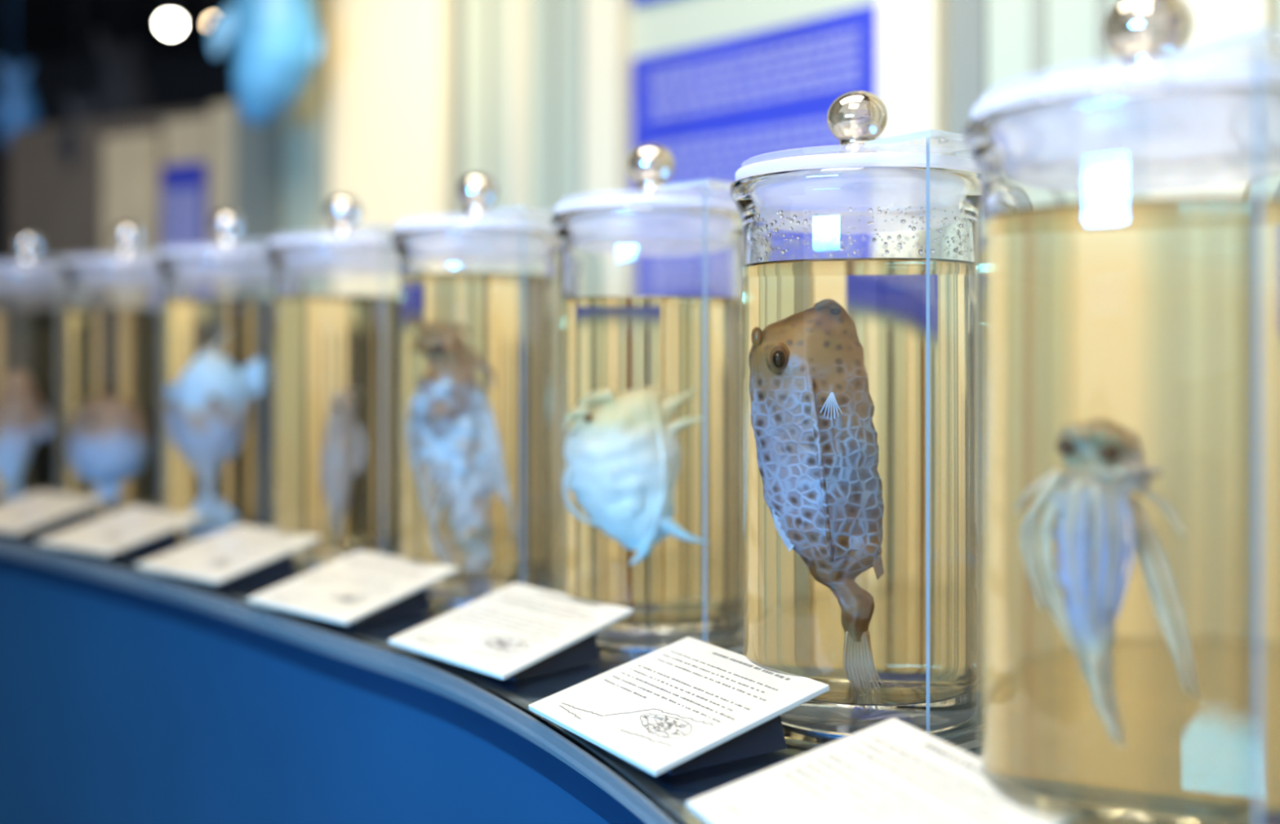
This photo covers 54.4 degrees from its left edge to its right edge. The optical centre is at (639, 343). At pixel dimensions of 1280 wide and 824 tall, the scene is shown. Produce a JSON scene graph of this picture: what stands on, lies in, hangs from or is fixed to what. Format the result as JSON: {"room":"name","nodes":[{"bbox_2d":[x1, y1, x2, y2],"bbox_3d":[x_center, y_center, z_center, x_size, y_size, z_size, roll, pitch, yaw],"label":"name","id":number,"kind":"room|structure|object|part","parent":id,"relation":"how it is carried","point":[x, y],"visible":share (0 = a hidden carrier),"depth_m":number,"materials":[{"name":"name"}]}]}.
{"room":"natural history museum","nodes":[
{"label":"natural history museum","id":0,"kind":"room"},
{"bbox_2d":[8,107,210,271],"bbox_3d":[-1.027,0.390,2.564,0.703,1.700,0.090,0,0,26],"label":"wall","id":1,"kind":"structure","parent":0,"point":[51,202],"depth_m":2.61,"materials":[{"name":"grey paint"}]},
{"bbox_2d":[102,132,159,265],"bbox_3d":[-1.027,-0.100,2.514,0.138,0.640,0.022,0,0,27],"label":"trim","id":2,"kind":"structure","parent":1,"relation":"attached to","point":[131,162],"depth_m":2.50,"materials":[{"name":"beige paint"}]},
{"bbox_2d":[161,161,207,255],"bbox_3d":[-0.888,-0.245,2.426,0.111,0.210,0.014,0,0,28],"label":"poster","id":3,"kind":"object","parent":1,"relation":"attached to","point":[184,186],"visible":0.8,"depth_m":2.42,"materials":[{"name":"blue paper"}]},
{"bbox_2d":[164,115,210,255],"bbox_3d":[-0.883,-0.290,2.441,0.117,0.300,0.022,0,0,28],"label":"trim","id":4,"kind":"structure","parent":1,"relation":"attached to","point":[186,140],"depth_m":2.42,"materials":[{"name":"beige paint"}]},
{"bbox_2d":[210,102,233,255],"bbox_3d":[-0.792,-0.120,2.392,0.069,0.680,0.022,0,0,29],"label":"trim","id":5,"kind":"structure","parent":1,"relation":"attached to","point":[221,114],"depth_m":2.39,"materials":[{"name":"beige paint"}]},
{"bbox_2d":[0,0,233,57],"bbox_3d":[-0.500,-1.420,3.200,8.000,0.100,5.600,0,0,0],"label":"ceiling","id":6,"kind":"structure","parent":0,"point":[42,28],"depth_m":5.39,"materials":[{"name":"paint"}]},
{"bbox_2d":[0,0,38,148],"bbox_3d":[-1.356,-0.896,2.698,0.066,0.948,0.084,0,0,17],"label":"model","id":7,"kind":"object","parent":6,"relation":"hanging from","point":[18,110],"visible":0.91,"depth_m":2.69},
{"bbox_2d":[56,0,96,170],"bbox_3d":[-1.180,-0.859,2.620,0.089,1.023,0.054,0,0,-23],"label":"model","id":8,"kind":"object","parent":6,"relation":"hanging from","point":[77,113],"visible":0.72,"depth_m":2.60},
{"bbox_2d":[90,0,151,120],"bbox_3d":[-1.300,-0.877,3.100,0.120,0.986,0.196,0,0,27],"label":"model","id":9,"kind":"object","parent":6,"relation":"hanging from","point":[121,92],"visible":0.45,"depth_m":3.06},
{"bbox_2d":[160,0,180,31],"bbox_3d":[-1.320,-1.125,3.500,0.052,0.490,0.052,0,0,0],"label":"ceiling spotlight","id":10,"kind":"object","parent":6,"relation":"hanging from","point":[171,19],"depth_m":3.49,"materials":[{"name":"white"}]},
{"bbox_2d":[208,0,218,25],"bbox_3d":[-1.245,-1.147,3.650,0.036,0.446,0.036,0,0,0],"label":"ceiling spotlight","id":11,"kind":"object","parent":6,"relation":"hanging from","point":[215,15],"depth_m":3.64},
{"bbox_2d":[208,0,322,124],"bbox_3d":[-0.615,-0.865,2.050,0.178,1.010,0.109,0,0,-11],"label":"model","id":12,"kind":"object","parent":6,"relation":"hanging from","point":[277,44],"visible":1,"depth_m":2.02},
{"bbox_2d":[0,57,233,270],"bbox_3d":[-0.500,-0.060,6.000,8.000,2.700,0.100,0,0,0],"label":"wall","id":13,"kind":"structure","parent":0,"point":[171,84],"depth_m":5.95,"materials":[{"name":"black paint"}]},
{"bbox_2d":[284,0,1279,244],"bbox_3d":[0.365,-0.030,1.062,0.652,2.540,3.426,0,0,-30],"label":"wall","id":14,"kind":"structure","parent":0,"point":[658,26],"depth_m":1.91,"materials":[{"name":"white paint"}]},
{"bbox_2d":[233,0,284,257],"bbox_3d":[-0.708,-0.540,2.316,0.100,1.520,0.032,0,0,30],"label":"trim","id":15,"kind":"structure","parent":14,"relation":"attached to","point":[258,149],"depth_m":2.30,"materials":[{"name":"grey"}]},
{"bbox_2d":[322,0,328,244],"bbox_3d":[-0.561,-0.540,2.239,0.015,1.520,0.012,0,0,32],"label":"trim","id":16,"kind":"structure","parent":14,"relation":"attached to","point":[325,2],"depth_m":2.23,"materials":[{"name":"yellow"}]},
{"bbox_2d":[328,0,448,245],"bbox_3d":[-0.437,-0.540,2.152,0.268,1.520,0.024,0,0,34],"label":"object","id":17,"kind":"structure","parent":14,"relation":"attached to","point":[388,59],"depth_m":2.14,"materials":[{"name":"beige paint"}]},
{"bbox_2d":[450,0,464,228],"bbox_3d":[-0.303,-0.540,2.068,0.025,1.520,0.010,0,0,37],"label":"trim","id":18,"kind":"structure","parent":14,"relation":"attached to","point":[457,6],"depth_m":2.06,"materials":[{"name":"yellow"}]},
{"bbox_2d":[485,0,493,228],"bbox_3d":[-0.244,-0.540,2.023,0.012,1.520,0.008,0,0,39],"label":"trim","id":19,"kind":"structure","parent":14,"relation":"attached to","point":[489,3],"depth_m":2.02,"materials":[{"name":"yellow"}]},
{"bbox_2d":[508,0,528,230],"bbox_3d":[-0.191,-0.540,1.976,0.034,1.520,0.014,0,0,40],"label":"trim","id":20,"kind":"structure","parent":14,"relation":"attached to","point":[518,10],"depth_m":1.97,"materials":[{"name":"beige paint"}]},
{"bbox_2d":[549,0,558,209],"bbox_3d":[-0.133,-0.540,1.930,0.012,1.520,0.008,0,0,41],"label":"trim","id":21,"kind":"structure","parent":14,"relation":"attached to","point":[553,4],"depth_m":1.93,"materials":[{"name":"yellow"}]},
{"bbox_2d":[577,0,583,209],"bbox_3d":[-0.087,-0.540,1.890,0.012,1.520,0.008,0,0,41],"label":"trim","id":22,"kind":"structure","parent":14,"relation":"attached to","point":[580,2],"depth_m":1.89,"materials":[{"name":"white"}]},
{"bbox_2d":[583,0,631,208],"bbox_3d":[-0.047,-0.540,1.839,0.068,1.520,0.032,0,0,41],"label":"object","id":23,"kind":"structure","parent":14,"relation":"attached to","point":[607,24],"depth_m":1.82,"materials":[{"name":"white paint"}]},
{"bbox_2d":[631,0,656,4],"bbox_3d":[0.148,-0.672,1.668,0.432,0.355,0.018,0,0,45],"label":"poster","id":24,"kind":"object","parent":14,"relation":"attached to","point":[633,2],"visible":1,"depth_m":1.81,"materials":[{"name":"blue paper"}]},
{"bbox_2d":[631,3,876,208],"bbox_3d":[0.148,-0.258,1.668,0.432,0.315,0.018,0,0,45],"label":"poster","id":25,"kind":"object","parent":14,"relation":"attached to","point":[731,109],"visible":0.5,"depth_m":1.66,"materials":[{"name":"blue paper"}]},
{"bbox_2d":[876,0,949,167],"bbox_3d":[0.324,-0.540,1.476,0.032,1.520,0.081,0,0,-45],"label":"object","id":26,"kind":"structure","parent":14,"relation":"attached to","point":[913,36],"depth_m":1.46,"materials":[{"name":"white paint"}]},
{"bbox_2d":[950,0,986,133],"bbox_3d":[0.379,-0.540,1.435,0.010,1.520,0.044,0,0,-44],"label":"trim","id":27,"kind":"structure","parent":14,"relation":"attached to","point":[968,18],"depth_m":1.43,"materials":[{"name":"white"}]},
{"bbox_2d":[1029,0,1047,102],"bbox_3d":[0.439,-0.540,1.371,0.008,1.520,0.018,0,0,-41],"label":"trim","id":28,"kind":"structure","parent":14,"relation":"attached to","point":[1037,8],"depth_m":1.37,"materials":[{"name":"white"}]},
{"bbox_2d":[1094,0,1110,92],"bbox_3d":[0.488,-0.540,1.310,0.008,1.520,0.015,0,0,-37],"label":"trim","id":29,"kind":"structure","parent":14,"relation":"attached to","point":[1102,54],"depth_m":1.31,"materials":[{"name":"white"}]},
{"bbox_2d":[1170,0,1278,85],"bbox_3d":[0.553,-0.540,1.204,0.023,1.520,0.123,0,0,-33],"label":"trim","id":30,"kind":"structure","parent":14,"relation":"attached to","point":[1212,20],"depth_m":1.18,"materials":[{"name":"white paint"}]},
{"bbox_3d":[-0.500,1.290,1.500,8.000,0.100,9.000,0,0,0],"label":"floor","id":31,"kind":"structure","parent":0,"visible":0},
{"bbox_2d":[0,522,980,823],"bbox_3d":[-0.376,0.731,1.201,1.416,1.019,4.292,0,0,-40],"label":"countertop","id":32,"kind":"structure","parent":31,"relation":"on","point":[130,695],"depth_m":1.08,"materials":[{"name":"black"}]},
{"bbox_2d":[0,485,8,491],"bbox_3d":[-0.915,0.204,1.614,0.134,0.034,0.116,0,0,26],"label":"label card","id":33,"kind":"object","parent":32,"relation":"on","point":[2,487],"visible":1,"depth_m":1.63,"materials":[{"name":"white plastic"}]},
{"bbox_2d":[0,232,88,504],"bbox_3d":[-0.838,0.034,1.711,0.162,0.374,0.162,0,0,-26],"label":"jar","id":34,"kind":"object","parent":32,"relation":"on","point":[33,304],"visible":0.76,"depth_m":1.66,"materials":[{"name":"clear glass"}]},
{"bbox_3d":[-0.843,-0.133,1.713,0.036,0.040,0.036,0,0,-26],"label":"lid knob","id":35,"kind":"part","parent":34,"relation":"part of","materials":[{"name":"clear glass"}]},
{"bbox_3d":[-0.843,0.061,1.713,0.155,0.314,0.155,0,0,-26],"label":"glass","id":36,"kind":"part","parent":34,"relation":"part of","materials":[{"name":"clear glass"}]},
{"bbox_2d":[0,491,106,536],"bbox_3d":[-0.733,0.204,1.492,0.134,0.034,0.116,0,0,31],"label":"label card","id":37,"kind":"object","parent":32,"relation":"on","point":[37,513],"visible":1,"depth_m":1.48,"materials":[{"name":"white paper"}]},
{"bbox_2d":[0,494,86,524],"bbox_3d":[-0.734,0.199,1.492,0.110,0.022,0.100,0,0,31],"label":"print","id":38,"kind":"object","parent":37,"relation":"on","point":[30,508],"depth_m":1.49,"materials":[{"name":"white paper"}]},
{"bbox_2d":[35,506,204,557],"bbox_3d":[-0.563,0.204,1.349,0.134,0.034,0.116,0,0,35],"label":"label card","id":39,"kind":"object","parent":32,"relation":"on","point":[131,531],"visible":1,"depth_m":1.33,"materials":[{"name":"white paper"}]},
{"bbox_2d":[57,510,183,544],"bbox_3d":[-0.562,0.199,1.349,0.114,0.022,0.100,0,0,35],"label":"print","id":40,"kind":"object","parent":39,"relation":"on","point":[121,526],"depth_m":1.34,"materials":[{"name":"white paper"}]},
{"bbox_2d":[60,223,191,522],"bbox_3d":[-0.647,0.034,1.582,0.162,0.374,0.162,0,0,-22],"label":"jar","id":41,"kind":"object","parent":32,"relation":"on","point":[114,312],"visible":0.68,"depth_m":1.52,"materials":[{"name":"clear glass"}]},
{"bbox_3d":[-0.653,0.061,1.584,0.155,0.314,0.155,0,0,-22],"label":"glass","id":42,"kind":"part","parent":41,"relation":"part of","materials":[{"name":"clear glass"}]},
{"bbox_3d":[-0.653,-0.133,1.584,0.036,0.040,0.036,0,0,-22],"label":"lid knob","id":43,"kind":"part","parent":41,"relation":"part of","materials":[{"name":"clear glass"}]},
{"bbox_2d":[155,210,296,542],"bbox_3d":[-0.471,0.034,1.433,0.162,0.374,0.162,0,0,-18],"label":"jar","id":44,"kind":"object","parent":32,"relation":"on","point":[217,310],"visible":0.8,"depth_m":1.37,"materials":[{"name":"clear glass"}]},
{"bbox_3d":[-0.476,0.061,1.436,0.155,0.314,0.155,0,0,-18],"label":"glass","id":45,"kind":"part","parent":44,"relation":"part of","materials":[{"name":"clear glass"}]},
{"bbox_3d":[-0.476,-0.133,1.436,0.036,0.040,0.036,0,0,-18],"label":"lid knob","id":46,"kind":"part","parent":44,"relation":"part of","materials":[{"name":"clear glass"}]},
{"bbox_2d":[135,524,321,586],"bbox_3d":[-0.396,0.204,1.200,0.134,0.034,0.116,0,0,38],"label":"label card","id":47,"kind":"object","parent":32,"relation":"on","point":[238,554],"visible":1,"depth_m":1.19,"materials":[{"name":"white paper"}]},
{"bbox_2d":[158,529,297,570],"bbox_3d":[-0.397,0.199,1.200,0.111,0.022,0.100,0,0,38],"label":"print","id":48,"kind":"object","parent":47,"relation":"on","point":[227,549],"depth_m":1.19,"materials":[{"name":"white paper"}]},
{"bbox_3d":[-0.687,0.703,1.030,0.690,0.914,3.427,0,0,-40],"label":"panel","id":49,"kind":"part","parent":32,"relation":"part of","materials":[{"name":"blue paint"}]},
{"bbox_3d":[-0.700,0.239,1.022,0.671,0.011,3.398,0,0,-40],"label":"trim","id":50,"kind":"part","parent":32,"relation":"part of","materials":[{"name":"silver metal"}]},
{"bbox_2d":[265,195,417,568],"bbox_3d":[-0.301,0.034,1.279,0.162,0.374,0.162,0,0,-13],"label":"jar","id":51,"kind":"object","parent":32,"relation":"on","point":[335,306],"visible":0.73,"depth_m":1.22,"materials":[{"name":"clear glass"}]},
{"bbox_3d":[-0.306,0.061,1.282,0.155,0.314,0.155,0,0,-13],"label":"glass","id":52,"kind":"part","parent":51,"relation":"part of","materials":[{"name":"clear glass"}]},
{"bbox_3d":[-0.306,-0.133,1.282,0.036,0.040,0.036,0,0,-13],"label":"lid knob","id":53,"kind":"part","parent":51,"relation":"part of","materials":[{"name":"clear glass"}]},
{"bbox_2d":[247,550,459,626],"bbox_3d":[-0.239,0.204,1.038,0.134,0.034,0.116,0,0,40],"label":"label card","id":54,"kind":"object","parent":32,"relation":"on","point":[359,588],"visible":1,"depth_m":1.02,"materials":[{"name":"white paper"}]},
{"bbox_2d":[271,557,431,608],"bbox_3d":[-0.238,0.199,1.038,0.114,0.022,0.100,0,0,40],"label":"print","id":55,"kind":"object","parent":54,"relation":"on","point":[344,583],"depth_m":1.03,"materials":[{"name":"white paper"}]},
{"bbox_2d":[389,173,564,603],"bbox_3d":[-0.141,0.034,1.114,0.162,0.374,0.162,0,0,-7],"label":"jar","id":56,"kind":"object","parent":32,"relation":"on","point":[479,308],"visible":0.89,"depth_m":1.05,"materials":[{"name":"clear glass"}]},
{"bbox_3d":[-0.146,0.061,1.117,0.155,0.314,0.155,0,0,-7],"label":"glass","id":57,"kind":"part","parent":56,"relation":"part of","materials":[{"name":"clear glass"}]},
{"bbox_3d":[-0.146,-0.133,1.117,0.036,0.040,0.036,0,0,-7],"label":"lid knob","id":58,"kind":"part","parent":56,"relation":"part of","materials":[{"name":"clear glass"}]},
{"bbox_2d":[388,582,633,680],"bbox_3d":[-0.092,0.204,0.884,0.116,0.034,0.134,0,0,-44],"label":"label card","id":59,"kind":"object","parent":32,"relation":"on","point":[514,632],"visible":1,"depth_m":0.87,"materials":[{"name":"white paper"}]},
{"bbox_2d":[415,592,599,658],"bbox_3d":[-0.092,0.199,0.884,0.100,0.022,0.112,0,0,-44],"label":"print","id":60,"kind":"object","parent":59,"relation":"on","point":[495,625],"depth_m":0.87,"materials":[{"name":"white paper"}]},
{"bbox_2d":[550,143,742,653],"bbox_3d":[0.013,0.034,0.949,0.162,0.374,0.162,0,0,1],"label":"jar","id":61,"kind":"object","parent":32,"relation":"on","point":[651,297],"visible":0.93,"depth_m":0.89,"materials":[{"name":"clear glass"}]},
{"bbox_3d":[0.009,0.061,0.953,0.155,0.314,0.155,0,0,1],"label":"glass","id":62,"kind":"part","parent":61,"relation":"part of","materials":[{"name":"clear glass"}]},
{"bbox_3d":[0.009,-0.133,0.953,0.036,0.040,0.036,0,0,1],"label":"lid knob","id":63,"kind":"part","parent":61,"relation":"part of","materials":[{"name":"clear glass"}]},
{"bbox_2d":[528,637,830,777],"bbox_3d":[0.019,0.204,0.706,0.116,0.034,0.134,0,0,-33],"label":"label card","id":64,"kind":"object","parent":32,"relation":"on","point":[686,704],"visible":1,"depth_m":0.69,"materials":[{"name":"white paper"}]},
{"bbox_2d":[559,651,790,746],"bbox_3d":[0.019,0.199,0.706,0.100,0.022,0.113,0,0,-33],"label":"print","id":65,"kind":"object","parent":64,"relation":"on","point":[655,699],"depth_m":0.69,"materials":[{"name":"white paper"}]},
{"bbox_2d":[728,90,980,751],"bbox_3d":[0.135,0.034,0.749,0.162,0.374,0.162,0,0,10],"label":"jar","id":66,"kind":"object","parent":32,"relation":"on","point":[861,285],"visible":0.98,"depth_m":0.69,"materials":[{"name":"clear glass"}]},
{"bbox_3d":[0.132,0.061,0.754,0.155,0.314,0.155,0,0,10],"label":"glass","id":67,"kind":"part","parent":66,"relation":"part of","materials":[{"name":"clear glass"}]},
{"bbox_3d":[0.132,-0.133,0.754,0.036,0.040,0.036,0,0,10],"label":"lid knob","id":68,"kind":"part","parent":66,"relation":"part of","materials":[{"name":"clear glass"}]},
{"bbox_2d":[685,718,1062,823],"bbox_3d":[0.101,0.204,0.538,0.116,0.034,0.134,0,0,-23],"label":"label card","id":69,"kind":"object","parent":32,"relation":"on","point":[891,771],"visible":1,"depth_m":0.56,"materials":[{"name":"white paper"}]},
{"bbox_2d":[724,737,1003,823],"bbox_3d":[0.101,0.199,0.538,0.100,0.022,0.112,0,0,-23],"label":"print","id":70,"kind":"object","parent":69,"relation":"on","point":[847,780],"depth_m":0.56,"materials":[{"name":"white paper"}]},
{"bbox_2d":[962,0,1279,823],"bbox_3d":[0.222,0.034,0.534,0.162,0.374,0.162,0,0,22],"label":"jar","id":71,"kind":"object","parent":32,"relation":"on","point":[1130,236],"visible":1,"depth_m":0.48,"materials":[{"name":"clear glass"}]},
{"bbox_3d":[0.220,-0.133,0.539,0.036,0.040,0.036,0,0,22],"label":"lid knob","id":72,"kind":"part","parent":71,"relation":"part of","materials":[{"name":"clear glass"}]}
]}

